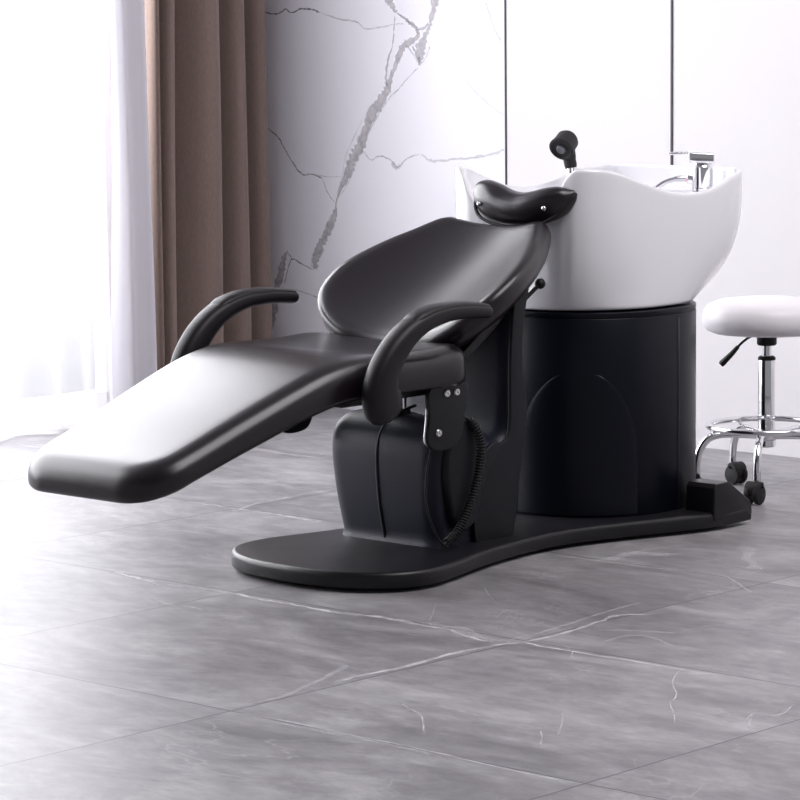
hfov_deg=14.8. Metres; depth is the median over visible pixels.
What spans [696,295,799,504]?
stool
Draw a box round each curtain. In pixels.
[0,0,156,436]
[144,0,271,370]
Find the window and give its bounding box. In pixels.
[102,0,111,324]
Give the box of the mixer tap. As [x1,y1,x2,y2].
[655,151,714,191]
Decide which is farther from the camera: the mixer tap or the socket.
the socket
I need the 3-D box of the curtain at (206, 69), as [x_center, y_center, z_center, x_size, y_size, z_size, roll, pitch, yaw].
[-0.613,-1.491,9.383,0.155,3.043,0.525,6,10,42]
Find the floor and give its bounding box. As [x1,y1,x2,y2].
[0,408,799,799]
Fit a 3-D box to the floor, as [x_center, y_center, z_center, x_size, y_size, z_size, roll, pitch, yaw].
[-0.177,0.758,4.098,8.770,0.100,8.360,6,10,42]
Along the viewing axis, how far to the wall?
8.93 m
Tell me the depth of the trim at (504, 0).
9.00 m
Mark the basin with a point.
(625, 237)
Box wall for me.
[265,0,799,457]
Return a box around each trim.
[504,0,506,184]
[670,0,672,164]
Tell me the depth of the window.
9.52 m
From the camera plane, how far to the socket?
7.75 m
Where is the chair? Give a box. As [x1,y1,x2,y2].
[28,130,751,588]
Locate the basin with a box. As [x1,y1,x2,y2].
[455,164,741,310]
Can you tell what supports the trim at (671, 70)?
attached to the wall
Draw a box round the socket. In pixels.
[757,338,776,345]
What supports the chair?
on the floor
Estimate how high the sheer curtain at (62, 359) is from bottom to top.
3.043 m

